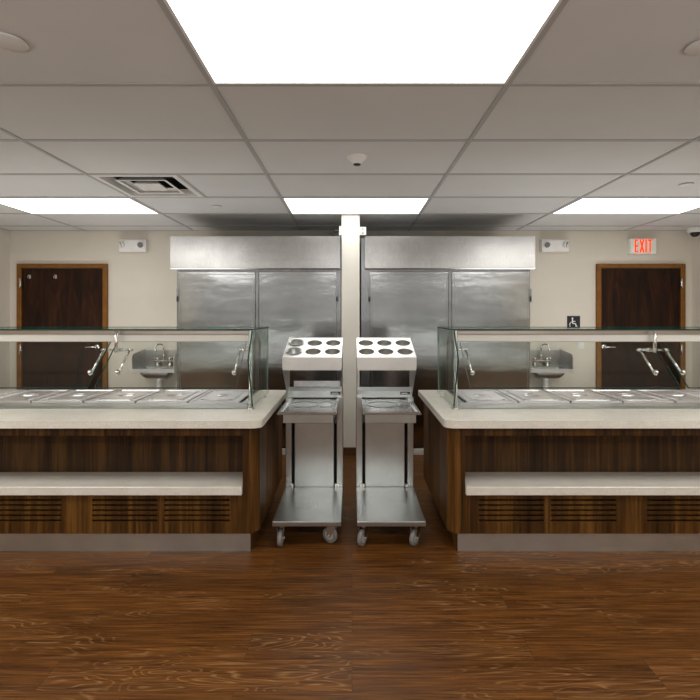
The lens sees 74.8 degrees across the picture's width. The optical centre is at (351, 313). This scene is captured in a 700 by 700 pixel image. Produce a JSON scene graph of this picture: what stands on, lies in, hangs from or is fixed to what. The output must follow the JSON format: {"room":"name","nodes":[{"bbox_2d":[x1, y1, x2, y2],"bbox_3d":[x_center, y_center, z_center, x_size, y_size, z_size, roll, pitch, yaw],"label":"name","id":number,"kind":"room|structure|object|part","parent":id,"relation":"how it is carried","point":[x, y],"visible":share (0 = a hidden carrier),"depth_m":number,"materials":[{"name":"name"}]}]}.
{"room":"eatery","nodes":[
{"label":"eatery","id":0,"kind":"room"},
{"bbox_2d":[0,229,9,389],"bbox_3d":[-4.270,0.160,1.525,0.100,2.580,8.250,0,0,0],"label":"wall","id":1,"kind":"structure","parent":0,"point":[4,234],"depth_m":5.56,"materials":[{"name":"paint"}]},
{"bbox_2d":[0,0,699,229],"bbox_3d":[-0.015,-1.036,1.525,8.410,0.012,8.250,0,0,0],"label":"ceiling","id":2,"kind":"structure","parent":0,"point":[69,41],"depth_m":2.52,"materials":[{"name":"tile"}]},
{"bbox_2d":[0,32,28,51],"bbox_3d":[-1.289,-1.024,1.722,0.124,0.012,0.124,0,0,0],"label":"sprinkler cover","id":3,"kind":"object","parent":2,"relation":"attached to","point":[9,42],"visible":1,"depth_m":1.72,"materials":[{"name":"paint"}]},
{"bbox_2d":[0,198,158,213],"bbox_3d":[-2.613,-1.025,4.360,1.300,0.008,0.636,0,0,0],"label":"recessed light","id":4,"kind":"object","parent":2,"relation":"in","point":[30,205],"visible":1,"depth_m":4.32,"materials":[{"name":"white paint"}]},
{"bbox_2d":[90,175,202,196],"bbox_3d":[-1.620,-1.097,3.700,0.636,0.146,0.636,0,0,0],"label":"ceiling vent","id":5,"kind":"object","parent":2,"relation":"in","point":[130,185],"visible":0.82,"depth_m":3.74,"materials":[{"name":"metal"}]},
{"bbox_2d":[0,0,699,230],"bbox_3d":[-0.015,-1.028,1.525,8.410,0.008,8.250,0,0,0],"label":"ceiling grid","id":6,"kind":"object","parent":2,"relation":"attached to","point":[161,3],"depth_m":2.90,"materials":[{"name":"paint"}]},
{"bbox_2d":[282,198,428,213],"bbox_3d":[0.035,-1.025,4.360,1.300,0.008,0.636,0,0,0],"label":"recessed light","id":7,"kind":"object","parent":2,"relation":"in","point":[295,205],"visible":1,"depth_m":4.32,"materials":[{"name":"white paint"}]},
{"bbox_2d":[347,153,366,165],"bbox_3d":[0.033,-1.002,3.005,0.132,0.057,0.132,0,0,0],"label":"ceiling sensor","id":8,"kind":"object","parent":2,"relation":"attached to","point":[356,159],"visible":1,"depth_m":2.97,"materials":[{"name":"white plastic"}]},
{"bbox_2d":[163,0,561,84],"bbox_3d":[0.035,-1.025,1.720,1.300,0.008,0.636,0,0,0],"label":"recessed light","id":9,"kind":"object","parent":2,"relation":"in","point":[236,42],"visible":1,"depth_m":1.71,"materials":[{"name":"white paint"}]},
{"bbox_2d":[552,198,699,213],"bbox_3d":[2.683,-1.025,4.360,1.300,0.008,0.636,0,0,0],"label":"recessed light","id":10,"kind":"object","parent":2,"relation":"in","point":[583,205],"visible":1,"depth_m":4.36,"materials":[{"name":"white paint"}]},
{"bbox_2d":[678,183,693,186],"bbox_3d":[2.646,-1.024,3.629,0.104,0.012,0.104,0,0,0],"label":"sprinkler cover","id":11,"kind":"object","parent":2,"relation":"attached to","point":[685,184],"visible":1,"depth_m":3.63,"materials":[{"name":"paint"}]},
{"bbox_2d":[684,40,699,54],"bbox_3d":[1.339,-1.024,1.747,0.116,0.012,0.116,0,0,0],"label":"sprinkler cover","id":12,"kind":"object","parent":2,"relation":"attached to","point":[693,48],"visible":1,"depth_m":1.76,"materials":[{"name":"paint"}]},
{"bbox_2d":[687,227,699,236],"bbox_3d":[4.090,-0.974,5.460,0.164,0.109,0.164,0,0,0],"label":"dome camera","id":13,"kind":"object","parent":2,"relation":"attached to","point":[693,231],"visible":1,"depth_m":5.42,"materials":[{"name":"white plastic"}]},
{"bbox_2d":[0,455,699,699],"bbox_3d":[-0.015,1.480,1.575,8.610,0.060,8.350,0,0,0],"label":"floor","id":14,"kind":"structure","parent":0,"point":[309,617],"depth_m":2.19,"materials":[{"name":"brown wood"}]},
{"bbox_2d":[0,403,281,550],"bbox_3d":[-2.037,1.058,3.204,2.950,0.785,0.972,0,0,0],"label":"counter","id":15,"kind":"object","parent":14,"relation":"on","point":[61,489],"depth_m":2.80,"materials":[{"name":"brown wood"}]},
{"bbox_2d":[0,498,60,521],"bbox_3d":[-1.934,1.171,2.757,0.390,0.146,0.033,0,0,0],"label":"grille","id":16,"kind":"object","parent":15,"relation":"attached to","point":[11,509],"depth_m":2.74,"materials":[{"name":"brown wood"}]},
{"bbox_2d":[0,472,242,494],"bbox_3d":[-2.037,1.052,2.849,2.764,0.051,0.262,0,0,0],"label":"shelf","id":17,"kind":"object","parent":15,"relation":"attached to","point":[11,483],"depth_m":2.78,"materials":[{"name":"beige stone"}]},
{"bbox_3d":[-2.037,0.697,2.860,2.766,0.063,0.240,0,0,0],"label":"rail","id":18,"kind":"part","parent":15,"relation":"part of","materials":[{"name":"brown wood"}]},
{"bbox_3d":[-2.037,1.196,3.205,2.766,0.236,0.930,0,0,0],"label":"panel","id":19,"kind":"part","parent":15,"relation":"part of","materials":[{"name":"brown wood"}]},
{"bbox_2d":[92,498,156,521],"bbox_3d":[-1.359,1.171,2.757,0.390,0.146,0.033,0,0,0],"label":"grille","id":20,"kind":"object","parent":15,"relation":"attached to","point":[106,509],"depth_m":2.74,"materials":[{"name":"brown wood"}]},
{"bbox_3d":[-2.037,1.382,3.215,2.838,0.136,0.830,0,0,0],"label":"kick plate","id":21,"kind":"part","parent":15,"relation":"part of","materials":[{"name":"metal"}]},
{"bbox_2d":[0,390,286,428],"bbox_3d":[-2.037,0.643,3.205,3.022,0.044,1.090,0,0,0],"label":"countertop","id":22,"kind":"structure","parent":15,"relation":"on","point":[264,409],"depth_m":2.72,"materials":[{"name":"beige stone"}]},
{"bbox_2d":[0,390,268,408],"bbox_3d":[-2.003,0.612,3.325,2.682,0.019,0.660,0,0,0],"label":"well","id":23,"kind":"object","parent":22,"relation":"in","point":[257,394],"visible":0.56,"depth_m":3.07,"materials":[{"name":"metal"}]},
{"bbox_2d":[0,390,24,395],"bbox_3d":[-2.719,0.598,3.357,0.343,0.020,0.485,0,0,0],"label":"lid","id":24,"kind":"object","parent":23,"relation":"on","point":[2,392],"visible":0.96,"depth_m":3.50,"materials":[{"name":"metal"}]},
{"bbox_2d":[0,390,70,402],"bbox_3d":[-2.362,0.598,3.357,0.343,0.020,0.485,0,0,0],"label":"lid","id":25,"kind":"object","parent":23,"relation":"on","point":[31,395],"visible":1,"depth_m":3.34,"materials":[{"name":"metal"}]},
{"bbox_2d":[32,390,116,402],"bbox_3d":[-2.006,0.598,3.357,0.343,0.020,0.485,0,0,0],"label":"lid","id":26,"kind":"object","parent":23,"relation":"on","point":[82,395],"visible":0.99,"depth_m":3.30,"materials":[{"name":"metal"}]},
{"bbox_2d":[84,390,162,402],"bbox_3d":[-1.651,0.598,3.357,0.343,0.020,0.485,0,0,0],"label":"lid","id":27,"kind":"object","parent":23,"relation":"on","point":[119,396],"visible":0.99,"depth_m":3.30,"materials":[{"name":"metal"}]},
{"bbox_2d":[136,390,208,402],"bbox_3d":[-1.294,0.598,3.357,0.343,0.020,0.485,0,0,0],"label":"lid","id":28,"kind":"object","parent":23,"relation":"on","point":[165,396],"visible":1,"depth_m":3.30,"materials":[{"name":"metal"}]},
{"bbox_2d":[189,390,253,402],"bbox_3d":[-0.939,0.598,3.357,0.343,0.020,0.485,0,0,0],"label":"lid","id":29,"kind":"object","parent":23,"relation":"on","point":[211,396],"visible":0.99,"depth_m":3.30,"materials":[{"name":"metal"}]},
{"bbox_2d":[0,327,268,409],"bbox_3d":[-2.037,0.359,3.139,2.806,0.524,0.762,0,0,0],"label":"sneeze guard","id":30,"kind":"object","parent":22,"relation":"on","point":[7,334],"visible":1,"depth_m":2.98,"materials":[{"name":"clear glass"}]},
{"bbox_3d":[-2.059,0.309,2.904,0.922,0.282,0.291,0,0,0],"label":"glass","id":31,"kind":"part","parent":30,"relation":"part of","materials":[{"name":"clear glass"}]},
{"bbox_3d":[-1.631,0.298,2.943,0.022,0.145,0.159,0,0,0],"label":"arm","id":32,"kind":"part","parent":30,"relation":"part of","materials":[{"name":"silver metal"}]},
{"bbox_3d":[-2.037,0.120,3.011,2.762,0.028,0.038,0,0,0],"label":"rail","id":33,"kind":"part","parent":30,"relation":"part of","materials":[{"name":"metal"}]},
{"bbox_3d":[-1.461,0.298,2.943,0.022,0.145,0.159,0,0,0],"label":"arm","id":34,"kind":"part","parent":30,"relation":"part of","materials":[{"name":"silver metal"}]},
{"bbox_3d":[-2.037,0.102,3.235,2.798,0.009,0.570,0,0,0],"label":"glass","id":35,"kind":"part","parent":30,"relation":"part of","materials":[{"name":"clear glass"}]},
{"bbox_3d":[-1.127,0.309,2.904,0.855,0.282,0.291,0,0,0],"label":"glass","id":36,"kind":"part","parent":30,"relation":"part of","materials":[{"name":"clear glass"}]},
{"bbox_3d":[-0.735,0.298,2.943,0.022,0.145,0.159,0,0,0],"label":"arm","id":37,"kind":"part","parent":30,"relation":"part of","materials":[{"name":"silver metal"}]},
{"bbox_3d":[-0.660,0.364,2.985,0.052,0.514,0.051,0,0,0],"label":"post","id":38,"kind":"part","parent":30,"relation":"part of","materials":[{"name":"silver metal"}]},
{"bbox_3d":[-0.644,0.353,3.175,0.008,0.492,0.680,0,0,0],"label":"glass","id":39,"kind":"part","parent":30,"relation":"part of","materials":[{"name":"clear glass"}]},
{"bbox_2d":[165,498,229,521],"bbox_3d":[-0.927,1.171,2.757,0.390,0.146,0.033,0,0,0],"label":"grille","id":40,"kind":"object","parent":15,"relation":"attached to","point":[176,509],"depth_m":2.74,"materials":[{"name":"brown wood"}]},
{"bbox_3d":[-0.608,0.990,2.865,0.092,0.649,0.250,0,0,0],"label":"corner post","id":41,"kind":"part","parent":15,"relation":"part of","materials":[{"name":"brown wood"}]},
{"bbox_3d":[-0.572,0.990,3.340,0.020,0.649,0.700,0,0,0],"label":"panel","id":42,"kind":"part","parent":15,"relation":"part of","materials":[{"name":"brown wood"}]},
{"bbox_2d":[170,236,340,454],"bbox_3d":[-0.982,0.328,5.143,1.738,2.244,0.955,0,0,0],"label":"refrigerator","id":43,"kind":"object","parent":14,"relation":"on","point":[290,286],"visible":0.56,"depth_m":4.71,"materials":[{"name":"metal"}]},
{"bbox_3d":[-1.390,0.459,4.710,0.749,1.733,0.004,0,0,0],"label":"door trim","id":44,"kind":"part","parent":43,"relation":"part of","materials":[{"name":"metal"}]},
{"bbox_3d":[-1.390,0.464,4.720,0.789,1.803,0.019,0,0,0],"label":"door","id":45,"kind":"part","parent":43,"relation":"part of","materials":[{"name":"metal"}]},
{"bbox_3d":[-1.007,0.370,4.709,0.016,0.200,0.010,0,0,0],"label":"door pull","id":46,"kind":"part","parent":43,"relation":"part of","materials":[{"name":"silver metal"}]},
{"bbox_3d":[-0.987,-0.625,4.718,1.728,0.338,0.105,0,0,0],"label":"header panel","id":47,"kind":"part","parent":43,"relation":"part of","materials":[{"name":"metal"}]},
{"bbox_3d":[-0.947,0.370,4.709,0.016,0.200,0.010,0,0,0],"label":"door pull","id":48,"kind":"part","parent":43,"relation":"part of","materials":[{"name":"silver metal"}]},
{"bbox_3d":[-0.559,0.464,4.720,0.800,1.803,0.019,0,0,0],"label":"door","id":49,"kind":"part","parent":43,"relation":"part of","materials":[{"name":"metal"}]},
{"bbox_3d":[-0.559,0.459,4.710,0.760,1.733,0.004,0,0,0],"label":"door trim","id":50,"kind":"part","parent":43,"relation":"part of","materials":[{"name":"metal"}]},
{"bbox_2d":[272,337,342,546],"bbox_3d":[-0.279,0.816,3.188,0.426,1.268,0.743,0,0,0],"label":"cart","id":51,"kind":"object","parent":14,"relation":"on","point":[312,495],"visible":1,"depth_m":3.37,"materials":[{"name":"metal"}]},
{"bbox_3d":[-0.485,0.408,3.380,0.004,0.453,0.360,0,0,0],"label":"panel","id":52,"kind":"part","parent":51,"relation":"part of","materials":[{"name":"metal"}]},
{"bbox_3d":[-0.468,0.949,3.442,0.046,0.658,0.115,0,0,0],"label":"post","id":53,"kind":"part","parent":51,"relation":"part of","materials":[{"name":"metal"}]},
{"bbox_2d":[286,347,301,354],"bbox_3d":[-0.417,0.297,3.299,0.119,0.109,0.127,0,0,0],"label":"cup","id":54,"kind":"object","parent":51,"relation":"in","point":[293,350],"visible":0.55,"depth_m":3.33,"materials":[{"name":"metal"}]},
{"bbox_2d":[288,339,303,345],"bbox_3d":[-0.417,0.245,3.449,0.119,0.109,0.127,0,0,0],"label":"cup","id":55,"kind":"object","parent":51,"relation":"in","point":[294,342],"visible":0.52,"depth_m":3.48,"materials":[{"name":"metal"}]},
{"bbox_2d":[277,399,338,414],"bbox_3d":[-0.289,0.642,3.190,0.385,0.017,0.480,0,0,0],"label":"tray","id":56,"kind":"object","parent":51,"relation":"on","point":[291,406],"depth_m":3.13,"materials":[{"name":"metal"}]},
{"bbox_3d":[-0.279,0.243,3.370,0.415,0.120,0.340,0,0,0],"label":"plate","id":57,"kind":"part","parent":51,"relation":"part of","materials":[{"name":"metal"}]},
{"bbox_3d":[-0.279,0.595,3.485,0.409,0.066,0.090,0,0,0],"label":"rail","id":58,"kind":"part","parent":51,"relation":"part of","materials":[{"name":"metal"}]},
{"bbox_3d":[-0.090,0.949,3.442,0.046,0.658,0.115,0,0,0],"label":"post","id":59,"kind":"part","parent":51,"relation":"part of","materials":[{"name":"metal"}]},
{"bbox_3d":[-0.073,0.408,3.380,0.004,0.453,0.360,0,0,0],"label":"panel","id":60,"kind":"part","parent":51,"relation":"part of","materials":[{"name":"metal"}]},
{"bbox_2d":[356,338,425,545],"bbox_3d":[0.243,0.816,3.190,0.426,1.268,0.740,0,0,0],"label":"cart","id":61,"kind":"object","parent":14,"relation":"on","point":[386,495],"visible":1,"depth_m":3.35,"materials":[{"name":"metal"}]},
{"bbox_3d":[0.054,0.949,3.442,0.046,0.658,0.115,0,0,0],"label":"post","id":62,"kind":"part","parent":61,"relation":"part of","materials":[{"name":"metal"}]},
{"bbox_3d":[0.243,0.595,3.485,0.409,0.066,0.090,0,0,0],"label":"rail","id":63,"kind":"part","parent":61,"relation":"part of","materials":[{"name":"metal"}]},
{"bbox_3d":[0.243,0.243,3.370,0.415,0.120,0.340,0,0,0],"label":"plate","id":64,"kind":"part","parent":61,"relation":"part of","materials":[{"name":"metal"}]},
{"bbox_2d":[361,399,420,414],"bbox_3d":[0.258,0.642,3.190,0.377,0.017,0.480,0,0,0],"label":"tray","id":65,"kind":"object","parent":61,"relation":"on","point":[369,406],"depth_m":3.13,"materials":[{"name":"metal"}]},
{"bbox_3d":[0.432,0.949,3.442,0.046,0.658,0.115,0,0,0],"label":"post","id":66,"kind":"part","parent":61,"relation":"part of","materials":[{"name":"metal"}]},
{"bbox_3d":[0.449,0.408,3.380,0.004,0.453,0.360,0,0,0],"label":"panel","id":67,"kind":"part","parent":61,"relation":"part of","materials":[{"name":"metal"}]},
{"bbox_2d":[360,236,534,454],"bbox_3d":[0.979,0.328,5.143,1.773,2.244,0.955,0,0,0],"label":"refrigerator","id":68,"kind":"object","parent":14,"relation":"on","point":[411,287],"visible":0.52,"depth_m":4.71,"materials":[{"name":"metal"}]},
{"bbox_3d":[0.589,0.464,4.720,0.808,1.803,0.019,0,0,0],"label":"door","id":69,"kind":"part","parent":68,"relation":"part of","materials":[{"name":"metal"}]},
{"bbox_3d":[0.589,0.459,4.710,0.768,1.733,0.004,0,0,0],"label":"door trim","id":70,"kind":"part","parent":68,"relation":"part of","materials":[{"name":"metal"}]},
{"bbox_3d":[0.967,1.419,4.960,1.740,0.062,0.500,0,0,0],"label":"kick plate","id":71,"kind":"part","parent":68,"relation":"part of","materials":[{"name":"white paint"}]},
{"bbox_3d":[0.999,-0.625,4.718,1.733,0.338,0.105,0,0,0],"label":"header panel","id":72,"kind":"part","parent":68,"relation":"part of","materials":[{"name":"metal"}]},
{"bbox_3d":[1.041,0.370,4.709,0.016,0.200,0.010,0,0,0],"label":"door pull","id":73,"kind":"part","parent":68,"relation":"part of","materials":[{"name":"silver metal"}]},
{"bbox_3d":[1.427,0.464,4.720,0.796,1.803,0.019,0,0,0],"label":"door","id":74,"kind":"part","parent":68,"relation":"part of","materials":[{"name":"metal"}]},
{"bbox_3d":[1.427,0.459,4.710,0.756,1.733,0.004,0,0,0],"label":"door trim","id":75,"kind":"part","parent":68,"relation":"part of","materials":[{"name":"metal"}]},
{"bbox_2d":[424,403,699,550],"bbox_3d":[2.052,1.058,3.204,2.950,0.785,0.972,0,0,0],"label":"counter","id":76,"kind":"object","parent":14,"relation":"on","point":[491,489],"depth_m":2.80,"materials":[{"name":"brown wood"}]},
{"bbox_3d":[0.587,0.990,3.340,0.020,0.649,0.700,0,0,0],"label":"panel","id":77,"kind":"part","parent":76,"relation":"part of","materials":[{"name":"brown wood"}]},
{"bbox_3d":[0.627,0.990,2.865,0.100,0.649,0.250,0,0,0],"label":"corner post","id":78,"kind":"part","parent":76,"relation":"part of","materials":[{"name":"brown wood"}]},
{"bbox_2d":[479,498,543,521],"bbox_3d":[0.954,1.171,2.757,0.390,0.146,0.033,0,0,0],"label":"grille","id":79,"kind":"object","parent":76,"relation":"attached to","point":[490,509],"depth_m":2.74,"materials":[{"name":"brown wood"}]},
{"bbox_2d":[418,390,699,428],"bbox_3d":[2.052,0.643,3.205,3.022,0.044,1.090,0,0,0],"label":"countertop","id":80,"kind":"structure","parent":76,"relation":"on","point":[441,408],"depth_m":2.72,"materials":[{"name":"beige stone"}]},
{"bbox_2d":[437,390,699,408],"bbox_3d":[2.018,0.612,3.325,2.682,0.019,0.660,0,0,0],"label":"well","id":81,"kind":"object","parent":80,"relation":"in","point":[449,395],"visible":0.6,"depth_m":3.07,"materials":[{"name":"metal"}]},
{"bbox_2d":[451,390,516,402],"bbox_3d":[0.954,0.598,3.357,0.343,0.020,0.485,0,0,0],"label":"lid","id":82,"kind":"object","parent":81,"relation":"on","point":[482,396],"visible":0.98,"depth_m":3.30,"materials":[{"name":"metal"}]},
{"bbox_2d":[497,390,569,402],"bbox_3d":[1.310,0.598,3.357,0.343,0.020,0.485,0,0,0],"label":"lid","id":83,"kind":"object","parent":81,"relation":"on","point":[533,396],"visible":1,"depth_m":3.30,"materials":[{"name":"metal"}]},
{"bbox_2d":[543,390,621,402],"bbox_3d":[1.665,0.598,3.357,0.343,0.020,0.485,0,0,0],"label":"lid","id":84,"kind":"object","parent":81,"relation":"on","point":[584,396],"visible":0.99,"depth_m":3.30,"materials":[{"name":"metal"}]},
{"bbox_2d":[589,390,673,402],"bbox_3d":[2.022,0.598,3.357,0.343,0.020,0.485,0,0,0],"label":"lid","id":85,"kind":"object","parent":81,"relation":"on","point":[622,395],"visible":1,"depth_m":3.30,"materials":[{"name":"metal"}]},
{"bbox_2d":[635,390,699,402],"bbox_3d":[2.377,0.598,3.357,0.343,0.020,0.485,0,0,0],"label":"lid","id":86,"kind":"object","parent":81,"relation":"on","point":[673,395],"visible":0.99,"depth_m":3.35,"materials":[{"name":"metal"}]},
{"bbox_2d":[680,390,699,394],"bbox_3d":[2.733,0.598,3.357,0.343,0.020,0.485,0,0,0],"label":"lid","id":87,"kind":"object","parent":81,"relation":"on","point":[689,391],"visible":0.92,"depth_m":3.51,"materials":[{"name":"metal"}]},
{"bbox_2d":[437,327,699,409],"bbox_3d":[2.052,0.359,3.139,2.806,0.524,0.762,0,0,0],"label":"sneeze guard","id":88,"kind":"object","parent":80,"relation":"on","point":[654,335],"visible":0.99,"depth_m":2.98,"materials":[{"name":"clear glass"}]},
{"bbox_3d":[0.659,0.353,3.175,0.008,0.492,0.680,0,0,0],"label":"glass","id":89,"kind":"part","parent":88,"relation":"part of","materials":[{"name":"clear glass"}]},
{"bbox_3d":[0.675,0.364,2.985,0.052,0.514,0.051,0,0,0],"label":"post","id":90,"kind":"part","parent":88,"relation":"part of","materials":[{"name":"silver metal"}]},
{"bbox_3d":[0.750,0.298,2.943,0.022,0.145,0.159,0,0,0],"label":"arm","id":91,"kind":"part","parent":88,"relation":"part of","materials":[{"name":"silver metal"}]},
{"bbox_3d":[2.052,0.102,3.235,2.798,0.009,0.570,0,0,0],"label":"glass","id":92,"kind":"part","parent":88,"relation":"part of","materials":[{"name":"clear glass"}]},
{"bbox_3d":[1.349,0.309,2.904,1.271,0.282,0.291,0,0,0],"label":"glass","id":93,"kind":"part","parent":88,"relation":"part of","materials":[{"name":"clear glass"}]},
{"bbox_3d":[2.052,0.120,3.011,2.762,0.028,0.038,0,0,0],"label":"rail","id":94,"kind":"part","parent":88,"relation":"part of","materials":[{"name":"metal"}]},
{"bbox_3d":[1.892,0.298,2.943,0.022,0.145,0.159,0,0,0],"label":"arm","id":95,"kind":"part","parent":88,"relation":"part of","materials":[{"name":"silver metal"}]},
{"bbox_3d":[2.062,0.298,2.943,0.022,0.145,0.159,0,0,0],"label":"arm","id":96,"kind":"part","parent":88,"relation":"part of","materials":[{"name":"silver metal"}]},
{"bbox_3d":[2.709,0.309,2.904,1.361,0.282,0.291,0,0,0],"label":"glass","id":97,"kind":"part","parent":88,"relation":"part of","materials":[{"name":"clear glass"}]},
{"bbox_3d":[2.052,1.382,3.215,2.818,0.136,0.830,0,0,0],"label":"kick plate","id":98,"kind":"part","parent":76,"relation":"part of","materials":[{"name":"metal"}]},
{"bbox_2d":[465,472,699,494],"bbox_3d":[2.052,1.052,2.849,2.748,0.051,0.262,0,0,0],"label":"shelf","id":99,"kind":"object","parent":76,"relation":"attached to","point":[476,483],"depth_m":2.78,"materials":[{"name":"beige stone"}]},
{"bbox_3d":[2.052,0.697,2.860,2.750,0.063,0.240,0,0,0],"label":"rail","id":100,"kind":"part","parent":76,"relation":"part of","materials":[{"name":"brown wood"}]},
{"bbox_3d":[2.052,1.196,3.205,2.750,0.236,0.930,0,0,0],"label":"panel","id":101,"kind":"part","parent":76,"relation":"part of","materials":[{"name":"brown wood"}]},
{"bbox_2d":[551,498,615,521],"bbox_3d":[1.386,1.171,2.757,0.390,0.146,0.033,0,0,0],"label":"grille","id":102,"kind":"object","parent":76,"relation":"attached to","point":[562,509],"depth_m":2.74,"materials":[{"name":"brown wood"}]},
{"bbox_2d":[647,498,699,521],"bbox_3d":[1.961,1.171,2.757,0.390,0.146,0.033,0,0,0],"label":"grille","id":103,"kind":"object","parent":76,"relation":"attached to","point":[658,509],"depth_m":2.74,"materials":[{"name":"brown wood"}]},
{"bbox_2d":[341,214,359,446],"bbox_3d":[-0.015,0.210,5.175,0.186,2.480,0.950,0,0,0],"label":"column","id":104,"kind":"structure","parent":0,"point":[350,223],"depth_m":4.70,"materials":[{"name":"beige paint"}]},
{"bbox_2d":[343,447,355,454],"bbox_3d":[-0.015,1.409,4.846,0.198,0.082,0.308,0,0,0],"label":"baseboard","id":105,"kind":"structure","parent":104,"relation":"attached to","point":[346,450],"depth_m":4.69,"materials":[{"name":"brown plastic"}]},
{"bbox_2d":[360,227,365,235],"bbox_3d":[0.112,-0.862,4.774,0.068,0.085,0.052,0,0,0],"label":"outlet box","id":106,"kind":"object","parent":104,"relation":"attached to","point":[362,229],"visible":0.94,"depth_m":4.75,"materials":[{"name":"white plastic"}]},
{"bbox_2d":[10,231,691,389],"bbox_3d":[-0.015,0.160,5.700,8.610,2.580,0.100,0,0,0],"label":"wall","id":107,"kind":"structure","parent":0,"point":[142,286],"depth_m":5.65,"materials":[{"name":"paint"}]},
{"bbox_2d":[17,264,107,389],"bbox_3d":[-3.560,0.416,5.611,1.110,2.067,0.078,0,0,0],"label":"door","id":108,"kind":"structure","parent":107,"relation":"in","point":[48,295],"depth_m":5.63,"materials":[{"name":"brown wood"}]},
{"bbox_3d":[-3.183,0.405,5.602,0.170,0.066,0.060,0,0,0],"label":"handle","id":109,"kind":"part","parent":108,"relation":"part of","materials":[{"name":"silver metal"}]},
{"bbox_2d":[119,239,148,251],"bbox_3d":[-2.676,-0.834,5.592,0.336,0.156,0.128,0,0,0],"label":"emergency light","id":110,"kind":"object","parent":107,"relation":"attached to","point":[125,245],"visible":1,"depth_m":5.57,"materials":[{"name":"white plastic"}]},
{"bbox_2d":[131,343,176,389],"bbox_3d":[-2.312,0.723,5.484,0.493,0.734,0.341,0,0,0],"label":"sink","id":111,"kind":"object","parent":107,"relation":"attached to","point":[159,365],"visible":0.87,"depth_m":5.50,"materials":[{"name":"metal"}]},
{"bbox_3d":[-2.312,0.703,5.447,0.365,0.131,0.185,0,0,0],"label":"bowl","id":112,"kind":"part","parent":111,"relation":"part of","materials":[{"name":"metal"}]},
{"bbox_2d":[154,343,172,365],"bbox_3d":[-2.300,0.503,5.561,0.228,0.294,0.120,0,0,0],"label":"faucet","id":113,"kind":"object","parent":111,"relation":"on","point":[163,357],"depth_m":5.64,"materials":[{"name":"silver metal"}]},
{"bbox_2d":[530,343,572,389],"bbox_3d":[2.322,0.723,5.484,0.493,0.734,0.341,0,0,0],"label":"sink","id":114,"kind":"object","parent":107,"relation":"attached to","point":[545,365],"visible":0.8,"depth_m":5.52,"materials":[{"name":"metal"}]},
{"bbox_2d":[532,343,550,365],"bbox_3d":[2.310,0.503,5.561,0.228,0.294,0.120,0,0,0],"label":"faucet","id":115,"kind":"object","parent":114,"relation":"on","point":[540,357],"depth_m":5.64,"materials":[{"name":"silver metal"}]},
{"bbox_3d":[2.322,0.703,5.447,0.365,0.131,0.185,0,0,0],"label":"bowl","id":116,"kind":"part","parent":114,"relation":"part of","materials":[{"name":"metal"}]},
{"bbox_2d":[539,239,568,251],"bbox_3d":[2.478,-0.834,5.592,0.332,0.156,0.127,0,0,0],"label":"emergency light","id":117,"kind":"object","parent":107,"relation":"attached to","point":[545,245],"visible":1,"depth_m":5.57,"materials":[{"name":"white plastic"}]},
{"bbox_2d":[567,316,579,326],"bbox_3d":[2.732,0.126,5.646,0.160,0.204,0.009,0,0,0],"label":"sign","id":118,"kind":"object","parent":107,"relation":"attached to","point":[572,321],"visible":0.69,"depth_m":5.64,"materials":[{"name":"black plastic"}]},
{"bbox_2d":[578,342,583,348],"bbox_3d":[2.825,0.374,5.644,0.074,0.115,0.013,0,0,0],"label":"light switch","id":119,"kind":"object","parent":107,"relation":"attached to","point":[580,344],"visible":0.67,"depth_m":5.64,"materials":[{"name":"white plastic"}]},
{"bbox_2d":[596,264,685,389],"bbox_3d":[3.548,0.416,5.611,1.088,2.067,0.078,0,0,0],"label":"door","id":120,"kind":"structure","parent":107,"relation":"in","point":[627,295],"depth_m":5.63,"materials":[{"name":"brown wood"}]},
{"bbox_3d":[3.147,0.405,5.602,0.170,0.066,0.060,0,0,0],"label":"handle","id":121,"kind":"part","parent":120,"relation":"part of","materials":[{"name":"silver metal"}]},
{"bbox_2d":[627,238,655,253],"bbox_3d":[3.554,-0.829,5.616,0.317,0.186,0.068,0,0,0],"label":"exit sign","id":122,"kind":"object","parent":107,"relation":"attached to","point":[634,245],"visible":1,"depth_m":5.59,"materials":[{"name":"white plastic"}]},
{"bbox_2d":[692,235,699,389],"bbox_3d":[4.240,0.160,1.525,0.100,2.580,8.250,0,0,0],"label":"wall","id":123,"kind":"structure","parent":0,"point":[695,240],"depth_m":5.57,"materials":[{"name":"paint"}]}
]}

